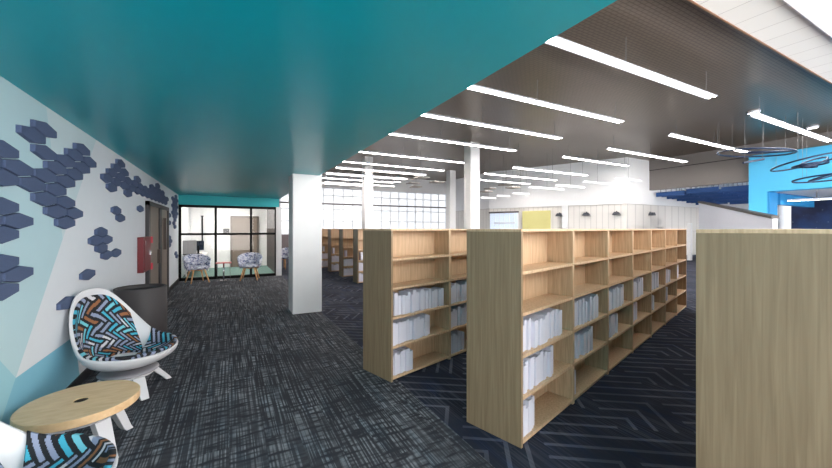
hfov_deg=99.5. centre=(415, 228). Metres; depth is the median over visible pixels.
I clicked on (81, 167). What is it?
panel
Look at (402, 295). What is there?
book
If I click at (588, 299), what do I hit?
book
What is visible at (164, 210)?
door
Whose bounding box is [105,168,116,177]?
panel
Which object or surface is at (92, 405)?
round table
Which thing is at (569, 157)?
diffuser
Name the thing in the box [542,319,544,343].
book
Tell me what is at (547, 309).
book
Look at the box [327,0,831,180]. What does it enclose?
ceiling
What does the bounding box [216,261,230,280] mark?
side table
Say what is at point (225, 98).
ceiling
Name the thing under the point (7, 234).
panel
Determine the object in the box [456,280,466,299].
book
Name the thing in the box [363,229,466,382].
bookcase
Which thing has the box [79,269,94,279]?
panel
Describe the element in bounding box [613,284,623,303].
book
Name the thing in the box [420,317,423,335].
book
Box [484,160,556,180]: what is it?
pendant light
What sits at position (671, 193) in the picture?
acoustic baffle
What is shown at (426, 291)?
book
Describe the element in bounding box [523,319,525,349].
book
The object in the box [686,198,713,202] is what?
acoustic baffle
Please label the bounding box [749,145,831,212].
wall
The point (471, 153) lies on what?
column
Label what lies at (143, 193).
panel
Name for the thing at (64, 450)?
seat cushion
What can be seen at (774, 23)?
ceiling
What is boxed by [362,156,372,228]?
column
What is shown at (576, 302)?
book
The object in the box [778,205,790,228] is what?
column
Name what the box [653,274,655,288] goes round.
book
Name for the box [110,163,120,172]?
panel
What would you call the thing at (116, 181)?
panel
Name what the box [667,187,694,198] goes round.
acoustic baffle
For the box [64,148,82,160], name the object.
panel
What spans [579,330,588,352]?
book
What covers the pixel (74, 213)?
panel
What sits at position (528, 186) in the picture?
pendant light
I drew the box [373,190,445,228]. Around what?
window
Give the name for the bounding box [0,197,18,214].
panel
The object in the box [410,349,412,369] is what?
book
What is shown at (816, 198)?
pendant light
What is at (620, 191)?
wall
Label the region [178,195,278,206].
trim
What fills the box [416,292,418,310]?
book
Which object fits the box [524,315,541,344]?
book
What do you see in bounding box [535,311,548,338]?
book
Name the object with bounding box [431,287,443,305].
book
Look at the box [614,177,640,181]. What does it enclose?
pendant light
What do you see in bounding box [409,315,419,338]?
book
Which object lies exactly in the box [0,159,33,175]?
panel
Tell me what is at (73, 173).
panel
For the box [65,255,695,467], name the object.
floor
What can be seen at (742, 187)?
acoustic baffle
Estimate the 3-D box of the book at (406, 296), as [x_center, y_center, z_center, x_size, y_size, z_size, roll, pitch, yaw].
[-0.157,0.859,4.034,0.040,0.202,0.155,0,0,-44]
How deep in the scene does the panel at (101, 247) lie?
4.28 m
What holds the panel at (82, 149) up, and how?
attached to the wall at (38, 359)
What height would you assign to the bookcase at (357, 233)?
1.647 m
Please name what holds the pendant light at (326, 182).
hanging from the ceiling at (679, 40)
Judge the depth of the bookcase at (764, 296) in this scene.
1.69 m
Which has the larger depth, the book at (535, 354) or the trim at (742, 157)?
the trim at (742, 157)
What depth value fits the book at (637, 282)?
4.95 m
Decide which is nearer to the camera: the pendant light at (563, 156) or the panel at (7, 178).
the panel at (7, 178)
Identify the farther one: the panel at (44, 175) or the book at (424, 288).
the book at (424, 288)
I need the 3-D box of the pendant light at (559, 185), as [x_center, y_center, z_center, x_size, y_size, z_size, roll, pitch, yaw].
[7.705,-2.958,17.561,2.070,1.784,0.140,0,0,-28]
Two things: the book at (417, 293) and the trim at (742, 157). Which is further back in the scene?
the trim at (742, 157)
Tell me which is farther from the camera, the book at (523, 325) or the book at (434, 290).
the book at (434, 290)
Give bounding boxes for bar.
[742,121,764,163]
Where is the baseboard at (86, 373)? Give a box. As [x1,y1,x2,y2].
[66,278,178,388]
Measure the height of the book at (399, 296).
0.215 m
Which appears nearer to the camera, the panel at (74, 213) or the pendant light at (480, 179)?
the panel at (74, 213)
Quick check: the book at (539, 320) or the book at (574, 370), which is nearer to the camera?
the book at (539, 320)
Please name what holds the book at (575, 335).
on the bookcase at (513, 274)
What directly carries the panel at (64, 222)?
attached to the wall at (38, 359)
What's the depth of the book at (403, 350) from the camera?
3.96 m
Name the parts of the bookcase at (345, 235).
panel, panel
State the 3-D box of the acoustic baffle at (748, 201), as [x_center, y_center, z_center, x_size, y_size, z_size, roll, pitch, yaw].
[19.094,-1.825,20.437,0.100,0.750,1.380,0,0,-28]
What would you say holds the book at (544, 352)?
on the bookcase at (513, 274)
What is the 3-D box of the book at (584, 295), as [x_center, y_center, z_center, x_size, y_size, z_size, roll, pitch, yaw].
[1.863,0.841,3.830,0.036,0.238,0.160,0,0,-44]
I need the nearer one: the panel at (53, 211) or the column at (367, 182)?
the panel at (53, 211)
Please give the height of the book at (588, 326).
0.248 m
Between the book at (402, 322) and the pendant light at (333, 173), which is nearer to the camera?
the book at (402, 322)
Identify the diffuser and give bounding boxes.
[328,178,393,182]
[336,167,419,174]
[360,151,462,162]
[485,173,555,180]
[513,167,586,175]
[563,156,627,165]
[608,148,685,161]
[752,114,831,141]
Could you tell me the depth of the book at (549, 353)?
3.03 m
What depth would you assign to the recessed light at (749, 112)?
11.47 m
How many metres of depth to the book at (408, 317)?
4.05 m
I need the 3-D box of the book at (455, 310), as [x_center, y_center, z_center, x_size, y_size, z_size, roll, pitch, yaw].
[0.475,1.173,4.673,0.040,0.202,0.155,0,0,-44]
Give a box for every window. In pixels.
[178,204,275,280]
[280,188,361,228]
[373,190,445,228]
[489,211,518,228]
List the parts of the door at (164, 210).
handle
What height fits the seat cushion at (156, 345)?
0.234 m
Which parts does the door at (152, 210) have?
handle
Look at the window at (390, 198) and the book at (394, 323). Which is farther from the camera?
the window at (390, 198)
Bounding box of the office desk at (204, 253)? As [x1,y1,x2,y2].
[184,252,208,276]
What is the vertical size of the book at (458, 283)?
0.215 m
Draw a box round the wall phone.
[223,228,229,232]
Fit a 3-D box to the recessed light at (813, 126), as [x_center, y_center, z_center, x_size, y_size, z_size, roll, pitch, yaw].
[14.927,-3.815,13.252,0.340,0.070,0.340,0,0,-28]
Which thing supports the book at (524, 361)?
on the bookcase at (513, 274)
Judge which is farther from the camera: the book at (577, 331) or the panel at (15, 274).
the book at (577, 331)
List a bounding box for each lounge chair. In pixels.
[0,421,117,467]
[69,288,177,400]
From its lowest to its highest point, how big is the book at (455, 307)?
0.248 m
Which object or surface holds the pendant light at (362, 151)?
hanging from the ceiling at (679, 40)
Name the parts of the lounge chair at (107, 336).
leg, leg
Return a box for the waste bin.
[113,283,166,331]
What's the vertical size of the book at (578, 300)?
0.248 m
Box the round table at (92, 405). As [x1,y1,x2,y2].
[10,380,139,457]
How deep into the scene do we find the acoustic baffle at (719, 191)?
18.29 m
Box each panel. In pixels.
[0,140,18,157]
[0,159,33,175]
[0,168,18,186]
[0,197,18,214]
[0,226,18,243]
[0,254,18,271]
[0,266,33,282]
[0,283,18,300]
[2,213,33,228]
[15,124,45,143]
[16,176,45,191]
[30,119,56,137]
[30,144,56,159]
[30,191,56,205]
[31,168,56,182]
[43,161,66,174]
[43,205,66,217]
[45,183,66,196]
[54,154,74,167]
[54,175,74,187]
[54,216,74,228]
[55,196,74,208]
[56,296,74,309]
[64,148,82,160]
[64,168,82,180]
[66,207,82,219]
[72,143,89,155]
[75,162,89,173]
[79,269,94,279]
[80,156,96,167]
[88,235,101,245]
[94,227,107,236]
[94,243,107,252]
[100,173,112,182]
[100,250,112,259]
[102,235,112,243]
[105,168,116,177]
[105,183,116,191]
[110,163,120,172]
[110,206,120,214]
[111,178,120,186]
[112,248,120,256]
[115,159,124,167]
[115,173,124,180]
[115,214,124,221]
[119,168,128,176]
[120,181,128,189]
[123,189,131,196]
[125,177,131,184]
[129,184,134,191]
[131,180,137,186]
[134,176,140,182]
[135,187,140,194]
[137,205,143,211]
[138,183,143,189]
[140,190,145,196]
[522,210,550,228]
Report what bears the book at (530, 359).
on the bookcase at (513, 274)
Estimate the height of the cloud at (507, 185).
1.100 m
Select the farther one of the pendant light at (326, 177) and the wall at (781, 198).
the pendant light at (326, 177)
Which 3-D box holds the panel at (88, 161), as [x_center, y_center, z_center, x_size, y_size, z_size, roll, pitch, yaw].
[-3.663,-0.745,3.943,0.030,0.125,0.411,0,0,-28]
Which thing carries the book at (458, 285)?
on the bookcase at (394, 260)
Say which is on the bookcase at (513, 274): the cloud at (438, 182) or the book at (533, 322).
the book at (533, 322)
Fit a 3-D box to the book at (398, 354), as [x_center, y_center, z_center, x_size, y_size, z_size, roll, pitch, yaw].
[-0.250,1.497,3.953,0.044,0.215,0.170,0,0,-44]
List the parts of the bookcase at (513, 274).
panel, shelf, shelf, shelf, shelf, shelf, panel, panel, shelf, shelf, shelf, shelf, shelf, shelf, shelf, shelf, shelf, shelf, shelf, shelf, shelf, shelf, shelf, shelf, shelf, shelf, shelf, shelf, shelf, shelf, shelf, shelf, shelf, shelf, shelf, panel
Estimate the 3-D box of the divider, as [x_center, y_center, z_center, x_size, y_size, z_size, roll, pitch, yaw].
[-7.904,0.660,12.277,0.120,0.500,0.500,0,0,24]
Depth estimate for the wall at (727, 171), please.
17.38 m
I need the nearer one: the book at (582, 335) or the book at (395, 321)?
the book at (582, 335)
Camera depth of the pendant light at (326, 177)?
19.50 m
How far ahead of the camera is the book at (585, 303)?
3.61 m
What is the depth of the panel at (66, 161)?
3.34 m
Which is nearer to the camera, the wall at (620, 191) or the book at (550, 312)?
the book at (550, 312)
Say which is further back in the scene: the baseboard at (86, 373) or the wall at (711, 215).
the wall at (711, 215)
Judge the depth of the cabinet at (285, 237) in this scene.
21.38 m
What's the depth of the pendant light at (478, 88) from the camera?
9.13 m
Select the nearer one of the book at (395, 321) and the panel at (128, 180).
the book at (395, 321)
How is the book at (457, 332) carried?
on the bookcase at (394, 260)
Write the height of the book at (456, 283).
0.238 m
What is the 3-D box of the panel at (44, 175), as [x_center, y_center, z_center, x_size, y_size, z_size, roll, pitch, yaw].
[-3.158,-0.451,2.992,0.030,0.125,0.411,0,0,-28]
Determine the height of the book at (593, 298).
0.228 m
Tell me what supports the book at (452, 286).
on the bookcase at (394, 260)
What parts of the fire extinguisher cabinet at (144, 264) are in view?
door panel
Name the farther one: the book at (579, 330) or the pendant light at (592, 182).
the pendant light at (592, 182)
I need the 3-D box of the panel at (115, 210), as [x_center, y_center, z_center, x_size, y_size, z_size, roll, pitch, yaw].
[-4.168,-0.254,4.894,0.030,0.125,0.411,0,0,-28]
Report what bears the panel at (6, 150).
attached to the wall at (38, 359)
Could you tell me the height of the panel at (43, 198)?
0.125 m
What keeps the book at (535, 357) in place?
on the bookcase at (513, 274)
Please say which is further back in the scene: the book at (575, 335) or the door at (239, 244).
the door at (239, 244)
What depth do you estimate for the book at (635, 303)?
4.93 m
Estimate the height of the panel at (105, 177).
0.125 m
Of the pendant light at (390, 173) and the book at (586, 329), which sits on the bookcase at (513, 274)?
the book at (586, 329)
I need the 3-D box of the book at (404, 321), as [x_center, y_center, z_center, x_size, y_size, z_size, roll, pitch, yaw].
[-0.180,1.161,4.040,0.046,0.228,0.160,0,0,-44]
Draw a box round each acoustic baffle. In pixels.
[656,188,684,196]
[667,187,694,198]
[677,187,704,200]
[686,185,718,193]
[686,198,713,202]
[692,185,723,195]
[696,200,722,204]
[698,184,728,195]
[702,184,733,197]
[712,185,743,199]
[721,185,748,191]
[721,197,748,201]
[730,201,748,203]
[731,183,748,194]
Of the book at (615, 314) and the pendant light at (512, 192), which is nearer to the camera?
the book at (615, 314)
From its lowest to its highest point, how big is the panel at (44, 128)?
0.125 m
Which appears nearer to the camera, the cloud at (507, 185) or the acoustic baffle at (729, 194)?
the acoustic baffle at (729, 194)
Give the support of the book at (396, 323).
on the bookcase at (394, 260)
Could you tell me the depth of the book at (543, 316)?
2.99 m
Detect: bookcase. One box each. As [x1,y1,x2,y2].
[322,229,327,266]
[328,229,338,271]
[339,229,352,276]
[353,229,362,282]
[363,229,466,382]
[467,229,685,448]
[696,229,831,467]
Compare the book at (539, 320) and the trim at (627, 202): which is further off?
the trim at (627, 202)
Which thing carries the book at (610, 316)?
on the bookcase at (513, 274)
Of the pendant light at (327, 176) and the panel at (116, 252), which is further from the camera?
the pendant light at (327, 176)
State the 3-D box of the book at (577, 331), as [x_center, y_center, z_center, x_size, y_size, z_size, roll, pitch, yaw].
[1.673,1.167,3.653,0.044,0.215,0.170,0,0,-44]
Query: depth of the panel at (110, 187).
4.65 m
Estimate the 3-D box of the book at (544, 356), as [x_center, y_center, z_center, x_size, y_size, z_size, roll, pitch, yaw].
[1.037,1.173,3.031,0.040,0.202,0.155,0,0,-44]
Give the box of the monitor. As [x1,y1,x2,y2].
[197,241,203,253]
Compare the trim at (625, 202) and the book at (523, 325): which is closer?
the book at (523, 325)
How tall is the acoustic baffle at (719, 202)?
0.750 m
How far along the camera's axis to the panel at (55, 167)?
3.15 m
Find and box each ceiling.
[0,0,616,198]
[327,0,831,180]
[693,0,831,82]
[777,188,831,196]
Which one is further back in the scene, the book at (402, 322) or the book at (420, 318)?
the book at (420, 318)
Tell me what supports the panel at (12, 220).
attached to the wall at (38, 359)
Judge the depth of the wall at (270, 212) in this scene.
13.14 m
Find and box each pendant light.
[322,171,393,182]
[322,179,361,185]
[325,173,394,186]
[326,172,406,179]
[327,176,400,181]
[336,152,426,175]
[343,160,444,170]
[359,143,463,163]
[389,132,516,151]
[421,106,562,139]
[467,80,624,123]
[480,179,530,183]
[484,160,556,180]
[512,153,587,175]
[512,192,529,194]
[528,186,564,189]
[545,36,717,98]
[555,152,584,187]
[562,145,629,165]
[582,150,611,184]
[606,135,687,161]
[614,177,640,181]
[668,133,750,152]
[750,96,831,141]
[787,191,831,200]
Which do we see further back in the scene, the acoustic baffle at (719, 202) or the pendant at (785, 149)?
the acoustic baffle at (719, 202)
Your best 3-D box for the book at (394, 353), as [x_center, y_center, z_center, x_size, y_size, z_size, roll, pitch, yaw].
[-0.275,1.486,3.915,0.036,0.238,0.160,0,0,-44]
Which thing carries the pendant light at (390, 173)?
hanging from the ceiling at (679, 40)
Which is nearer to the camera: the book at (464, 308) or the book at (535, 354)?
the book at (535, 354)
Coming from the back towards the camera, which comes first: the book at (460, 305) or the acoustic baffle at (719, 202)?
the acoustic baffle at (719, 202)
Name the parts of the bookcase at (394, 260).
panel, panel, shelf, shelf, shelf, shelf, shelf, panel, shelf, shelf, shelf, shelf, shelf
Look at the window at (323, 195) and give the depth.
24.44 m
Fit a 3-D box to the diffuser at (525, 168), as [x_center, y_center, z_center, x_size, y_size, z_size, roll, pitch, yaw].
[6.561,-2.744,16.904,4.930,0.056,0.132,0,0,-28]
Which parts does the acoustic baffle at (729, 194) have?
panel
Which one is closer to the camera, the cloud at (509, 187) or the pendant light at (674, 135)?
the pendant light at (674, 135)
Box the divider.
[183,240,196,254]
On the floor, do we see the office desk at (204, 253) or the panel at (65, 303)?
the office desk at (204, 253)
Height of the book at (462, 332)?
0.228 m
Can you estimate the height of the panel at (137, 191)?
0.125 m
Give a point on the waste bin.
(148, 301)
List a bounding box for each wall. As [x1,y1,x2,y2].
[0,76,189,424]
[190,207,266,267]
[267,199,281,275]
[322,172,445,228]
[456,157,701,210]
[456,204,698,254]
[649,131,831,190]
[698,201,778,228]
[702,182,831,228]
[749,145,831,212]
[767,192,776,214]
[777,194,813,207]
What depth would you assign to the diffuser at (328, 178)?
19.77 m
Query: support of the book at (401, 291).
on the bookcase at (394, 260)
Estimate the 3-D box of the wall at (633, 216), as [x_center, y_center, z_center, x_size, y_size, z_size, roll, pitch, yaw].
[11.777,0.135,26.429,14.400,3.030,12.770,0,0,-28]
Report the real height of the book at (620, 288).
0.228 m
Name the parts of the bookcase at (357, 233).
panel, panel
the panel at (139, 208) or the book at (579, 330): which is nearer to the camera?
the book at (579, 330)
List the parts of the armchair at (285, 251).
backrest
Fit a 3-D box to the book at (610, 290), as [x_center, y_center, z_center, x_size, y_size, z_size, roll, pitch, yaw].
[2.306,0.841,4.259,0.036,0.238,0.160,0,0,-44]
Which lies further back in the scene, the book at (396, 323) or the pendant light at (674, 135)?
the pendant light at (674, 135)
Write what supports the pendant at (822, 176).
hanging from the ceiling at (679, 40)
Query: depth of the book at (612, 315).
4.22 m
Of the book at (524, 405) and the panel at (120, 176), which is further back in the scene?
the panel at (120, 176)
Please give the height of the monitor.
0.470 m
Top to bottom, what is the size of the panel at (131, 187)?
0.125 m
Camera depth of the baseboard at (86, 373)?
3.78 m
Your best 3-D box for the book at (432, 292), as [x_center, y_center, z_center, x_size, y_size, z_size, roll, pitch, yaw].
[0.151,0.859,4.320,0.040,0.202,0.155,0,0,-44]
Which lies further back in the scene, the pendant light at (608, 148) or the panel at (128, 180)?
the pendant light at (608, 148)
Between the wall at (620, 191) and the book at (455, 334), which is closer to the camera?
the book at (455, 334)
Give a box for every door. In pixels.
[145,201,160,283]
[161,205,168,293]
[230,216,258,266]
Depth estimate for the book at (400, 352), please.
3.92 m
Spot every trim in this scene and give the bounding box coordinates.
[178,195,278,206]
[490,202,626,208]
[562,205,567,228]
[627,202,698,207]
[649,157,746,170]
[688,0,831,83]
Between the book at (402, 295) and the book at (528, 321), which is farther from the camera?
the book at (402, 295)
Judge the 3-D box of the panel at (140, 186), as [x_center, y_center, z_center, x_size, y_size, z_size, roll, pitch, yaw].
[-4.876,-0.745,6.226,0.030,0.125,0.411,0,0,-28]
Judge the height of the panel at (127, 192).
0.125 m
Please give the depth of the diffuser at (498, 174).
18.49 m
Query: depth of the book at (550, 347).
3.09 m
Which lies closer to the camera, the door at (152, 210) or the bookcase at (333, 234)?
the door at (152, 210)
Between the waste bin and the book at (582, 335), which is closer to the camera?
the book at (582, 335)
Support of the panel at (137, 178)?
attached to the wall at (38, 359)
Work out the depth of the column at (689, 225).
18.35 m
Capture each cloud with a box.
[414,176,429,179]
[429,181,444,183]
[498,184,513,186]
[505,186,519,188]
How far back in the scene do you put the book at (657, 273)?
5.75 m
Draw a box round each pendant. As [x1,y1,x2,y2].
[716,108,797,156]
[770,152,831,171]
[791,118,831,182]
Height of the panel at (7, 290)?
0.125 m
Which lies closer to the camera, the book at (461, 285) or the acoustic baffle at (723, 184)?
the book at (461, 285)
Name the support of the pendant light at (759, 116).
hanging from the ceiling at (679, 40)
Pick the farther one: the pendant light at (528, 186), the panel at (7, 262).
the pendant light at (528, 186)
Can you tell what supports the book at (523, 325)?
on the bookcase at (513, 274)
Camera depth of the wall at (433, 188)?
26.55 m
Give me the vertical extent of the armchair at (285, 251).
0.866 m
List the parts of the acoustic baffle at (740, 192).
panel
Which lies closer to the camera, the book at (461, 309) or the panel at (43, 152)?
the panel at (43, 152)
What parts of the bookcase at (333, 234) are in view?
panel, panel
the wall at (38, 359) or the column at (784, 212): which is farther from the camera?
the column at (784, 212)
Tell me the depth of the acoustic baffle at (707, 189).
18.06 m
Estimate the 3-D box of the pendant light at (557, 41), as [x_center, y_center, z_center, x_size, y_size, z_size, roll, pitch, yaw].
[4.223,-3.548,7.078,7.100,0.604,0.240,0,0,-28]
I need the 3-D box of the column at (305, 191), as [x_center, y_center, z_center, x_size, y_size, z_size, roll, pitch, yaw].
[-2.245,-1.100,7.119,0.555,5.500,0.520,0,0,-28]
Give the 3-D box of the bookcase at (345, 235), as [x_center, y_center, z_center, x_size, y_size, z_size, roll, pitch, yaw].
[-0.922,0.827,13.076,3.800,1.647,0.460,0,0,-28]
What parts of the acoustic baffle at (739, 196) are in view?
panel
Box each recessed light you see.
[747,110,760,114]
[806,125,818,128]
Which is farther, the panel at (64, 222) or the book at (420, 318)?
the book at (420, 318)
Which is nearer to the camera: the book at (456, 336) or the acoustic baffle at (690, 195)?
the book at (456, 336)
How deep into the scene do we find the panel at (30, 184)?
2.77 m
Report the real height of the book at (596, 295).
0.248 m
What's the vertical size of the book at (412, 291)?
0.248 m
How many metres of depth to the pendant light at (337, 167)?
16.77 m
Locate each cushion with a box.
[23,430,116,467]
[73,294,141,356]
[78,327,176,360]
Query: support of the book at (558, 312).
on the bookcase at (513, 274)
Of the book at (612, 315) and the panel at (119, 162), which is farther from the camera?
the panel at (119, 162)
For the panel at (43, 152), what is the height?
0.125 m
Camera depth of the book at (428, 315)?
4.25 m
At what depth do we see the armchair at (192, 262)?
10.93 m
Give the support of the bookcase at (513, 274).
on the floor
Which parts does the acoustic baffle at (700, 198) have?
panel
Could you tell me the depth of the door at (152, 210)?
7.33 m
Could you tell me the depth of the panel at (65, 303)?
3.34 m
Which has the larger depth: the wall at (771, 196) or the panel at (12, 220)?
the wall at (771, 196)
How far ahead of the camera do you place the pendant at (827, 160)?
11.74 m
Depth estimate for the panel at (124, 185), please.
5.23 m
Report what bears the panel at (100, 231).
attached to the wall at (38, 359)
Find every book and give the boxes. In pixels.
[359,252,362,259]
[393,292,397,315]
[393,320,400,343]
[393,322,395,345]
[393,348,402,372]
[393,351,399,373]
[393,352,396,374]
[395,319,403,342]
[396,319,405,340]
[396,323,397,344]
[396,348,404,371]
[398,293,404,314]
[398,295,400,314]
[399,290,409,312]
[399,318,408,340]
[399,346,409,370]
[403,288,415,311]
[405,295,407,313]
[405,316,415,339]
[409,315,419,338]
[409,320,411,339]
[410,294,413,312]
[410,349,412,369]
[411,287,423,310]
[415,313,427,335]
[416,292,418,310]
[420,287,430,307]
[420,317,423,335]
[420,318,421,337]
[424,290,427,308]
[428,315,429,333]
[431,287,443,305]
[431,289,436,307]
[431,291,433,307]
[432,288,440,305]
[451,282,455,302]
[451,285,453,302]
[451,305,459,325]
[451,308,454,326]
[451,330,460,348]
[451,332,454,353]
[455,310,456,325]
[455,334,459,351]
[455,335,457,352]
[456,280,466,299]
[456,283,457,301]
[457,304,466,322]
[458,283,465,300]
[458,284,463,300]
[458,285,459,300]
[460,307,465,323]
[460,308,462,324]
[461,331,463,349]
[523,318,530,349]
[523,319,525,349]
[523,325,524,351]
[523,359,527,389]
[523,364,526,393]
[523,398,531,432]
[523,404,525,436]
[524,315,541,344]
[524,356,533,389]
[526,407,527,434]
[527,313,547,342]
[527,395,533,425]
[531,319,536,347]
[531,353,539,382]
[531,355,537,385]
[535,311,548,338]
[535,350,542,381]
[540,310,552,338]
[541,349,551,376]
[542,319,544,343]
[542,350,546,376]
[543,308,553,335]
[543,345,552,373]
[543,354,545,379]
[548,308,556,335]
[557,310,560,335]
[574,299,580,324]
[574,332,584,354]
[574,334,578,358]
[574,370,575,394]
[575,301,577,325]
[577,331,586,353]
[579,296,591,320]
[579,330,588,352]
[581,300,583,323]
[581,328,589,350]
[584,295,595,317]
[584,302,586,322]
[584,325,592,350]
[587,293,597,317]
[592,297,594,318]
[609,288,613,308]
[609,315,611,337]
[610,314,613,335]
[611,287,617,307]
[612,313,617,332]
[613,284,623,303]
[618,287,621,305]
[633,281,638,296]
[633,302,636,319]
[636,277,642,294]
[652,272,658,287]
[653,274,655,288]
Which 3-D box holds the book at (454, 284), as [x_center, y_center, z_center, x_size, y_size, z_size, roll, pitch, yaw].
[0.452,0.836,4.641,0.050,0.248,0.165,0,0,-44]
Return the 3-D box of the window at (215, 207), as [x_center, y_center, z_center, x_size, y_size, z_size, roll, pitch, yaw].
[-6.186,0.445,11.751,2.900,2.410,0.060,0,0,-28]
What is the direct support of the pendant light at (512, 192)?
hanging from the ceiling at (679, 40)
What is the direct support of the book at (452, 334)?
on the bookcase at (394, 260)
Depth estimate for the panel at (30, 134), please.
2.76 m
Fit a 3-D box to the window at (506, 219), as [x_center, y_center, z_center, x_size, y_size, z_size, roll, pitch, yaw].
[5.769,0.060,23.211,2.050,2.380,0.120,0,0,38]
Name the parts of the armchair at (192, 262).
backrest, seat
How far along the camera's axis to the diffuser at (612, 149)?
15.54 m
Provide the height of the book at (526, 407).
0.202 m
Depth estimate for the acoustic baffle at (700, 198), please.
20.43 m
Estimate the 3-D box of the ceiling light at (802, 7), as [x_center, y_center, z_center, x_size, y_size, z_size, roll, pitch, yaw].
[6.944,-3.623,6.112,10.000,0.115,0.140,0,0,-28]
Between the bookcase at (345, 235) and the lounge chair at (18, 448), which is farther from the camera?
the bookcase at (345, 235)
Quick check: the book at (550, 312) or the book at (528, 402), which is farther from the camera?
the book at (550, 312)
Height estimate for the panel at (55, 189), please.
0.125 m
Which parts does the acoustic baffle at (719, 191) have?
panel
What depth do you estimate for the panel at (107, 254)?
4.46 m
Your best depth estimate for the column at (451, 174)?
23.25 m
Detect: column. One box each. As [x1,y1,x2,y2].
[289,174,321,313]
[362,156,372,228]
[446,170,455,228]
[464,142,479,228]
[687,223,691,259]
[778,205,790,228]
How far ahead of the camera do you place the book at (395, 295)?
3.88 m
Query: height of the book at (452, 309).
0.228 m
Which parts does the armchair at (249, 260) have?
seat, backrest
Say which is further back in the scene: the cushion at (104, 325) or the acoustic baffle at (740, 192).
the acoustic baffle at (740, 192)
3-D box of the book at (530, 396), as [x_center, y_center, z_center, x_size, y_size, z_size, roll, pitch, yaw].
[0.899,1.486,2.920,0.036,0.238,0.160,0,0,-44]
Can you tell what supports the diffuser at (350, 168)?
attached to the pendant light at (337, 167)
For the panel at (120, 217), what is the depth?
5.03 m
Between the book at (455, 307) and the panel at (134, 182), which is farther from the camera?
the panel at (134, 182)
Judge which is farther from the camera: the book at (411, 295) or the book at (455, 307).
the book at (455, 307)
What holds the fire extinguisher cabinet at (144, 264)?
attached to the wall at (38, 359)
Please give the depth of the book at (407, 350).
3.97 m
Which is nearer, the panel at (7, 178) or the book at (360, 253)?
the panel at (7, 178)
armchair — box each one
[183,254,210,283]
[237,252,261,280]
[282,247,288,268]
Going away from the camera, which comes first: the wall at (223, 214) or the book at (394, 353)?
the book at (394, 353)
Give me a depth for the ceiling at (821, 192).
15.75 m
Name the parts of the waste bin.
lid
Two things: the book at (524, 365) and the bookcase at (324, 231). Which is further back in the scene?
the bookcase at (324, 231)
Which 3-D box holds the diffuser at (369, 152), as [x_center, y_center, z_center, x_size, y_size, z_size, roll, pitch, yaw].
[-0.562,-3.274,15.871,7.280,0.056,0.158,0,0,-28]
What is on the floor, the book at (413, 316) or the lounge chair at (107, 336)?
the lounge chair at (107, 336)
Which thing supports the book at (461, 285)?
on the bookcase at (394, 260)
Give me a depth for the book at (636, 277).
5.12 m
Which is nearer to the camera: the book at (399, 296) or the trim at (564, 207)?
the book at (399, 296)
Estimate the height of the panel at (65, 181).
0.125 m
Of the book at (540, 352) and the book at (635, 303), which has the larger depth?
the book at (635, 303)
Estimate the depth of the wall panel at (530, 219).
21.86 m
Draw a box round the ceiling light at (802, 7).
[782,0,831,37]
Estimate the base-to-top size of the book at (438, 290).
0.202 m
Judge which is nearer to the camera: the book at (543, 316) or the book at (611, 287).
the book at (543, 316)
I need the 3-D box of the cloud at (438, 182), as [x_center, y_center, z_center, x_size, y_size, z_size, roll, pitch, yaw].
[1.264,-3.300,21.110,0.760,1.100,0.560,0,0,-28]
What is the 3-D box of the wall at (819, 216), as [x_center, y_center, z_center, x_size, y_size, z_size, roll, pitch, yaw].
[22.197,-1.100,15.982,0.200,5.500,15.400,0,0,-28]
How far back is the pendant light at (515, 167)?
16.82 m
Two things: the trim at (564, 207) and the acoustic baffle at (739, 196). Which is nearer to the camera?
the acoustic baffle at (739, 196)
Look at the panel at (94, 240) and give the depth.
4.09 m
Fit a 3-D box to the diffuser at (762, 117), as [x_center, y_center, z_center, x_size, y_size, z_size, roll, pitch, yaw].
[12.597,-3.274,11.618,6.530,0.056,0.158,0,0,-28]
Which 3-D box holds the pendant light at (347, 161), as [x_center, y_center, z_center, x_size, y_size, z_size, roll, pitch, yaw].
[-1.689,-3.548,18.047,7.350,0.604,0.240,0,0,-28]
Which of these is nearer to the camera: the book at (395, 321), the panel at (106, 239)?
the book at (395, 321)
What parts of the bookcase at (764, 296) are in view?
panel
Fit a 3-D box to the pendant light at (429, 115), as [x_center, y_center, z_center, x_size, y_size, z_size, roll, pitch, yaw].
[2.097,-3.548,11.079,7.100,0.604,0.240,0,0,-28]
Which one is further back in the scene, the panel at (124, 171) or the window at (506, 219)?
the window at (506, 219)
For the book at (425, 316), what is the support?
on the bookcase at (394, 260)
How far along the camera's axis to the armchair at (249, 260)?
11.54 m
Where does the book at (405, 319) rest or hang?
on the bookcase at (394, 260)
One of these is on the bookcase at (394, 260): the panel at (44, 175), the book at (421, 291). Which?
the book at (421, 291)
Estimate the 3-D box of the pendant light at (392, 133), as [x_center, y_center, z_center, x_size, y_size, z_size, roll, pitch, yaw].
[0.935,-3.548,13.054,7.300,0.604,0.240,0,0,-28]
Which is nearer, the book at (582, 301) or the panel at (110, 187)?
the book at (582, 301)
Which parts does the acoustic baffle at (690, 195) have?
panel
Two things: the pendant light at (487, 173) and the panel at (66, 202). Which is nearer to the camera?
the panel at (66, 202)
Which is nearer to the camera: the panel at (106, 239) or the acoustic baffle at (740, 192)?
the panel at (106, 239)
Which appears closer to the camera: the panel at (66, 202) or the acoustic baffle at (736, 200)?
the panel at (66, 202)

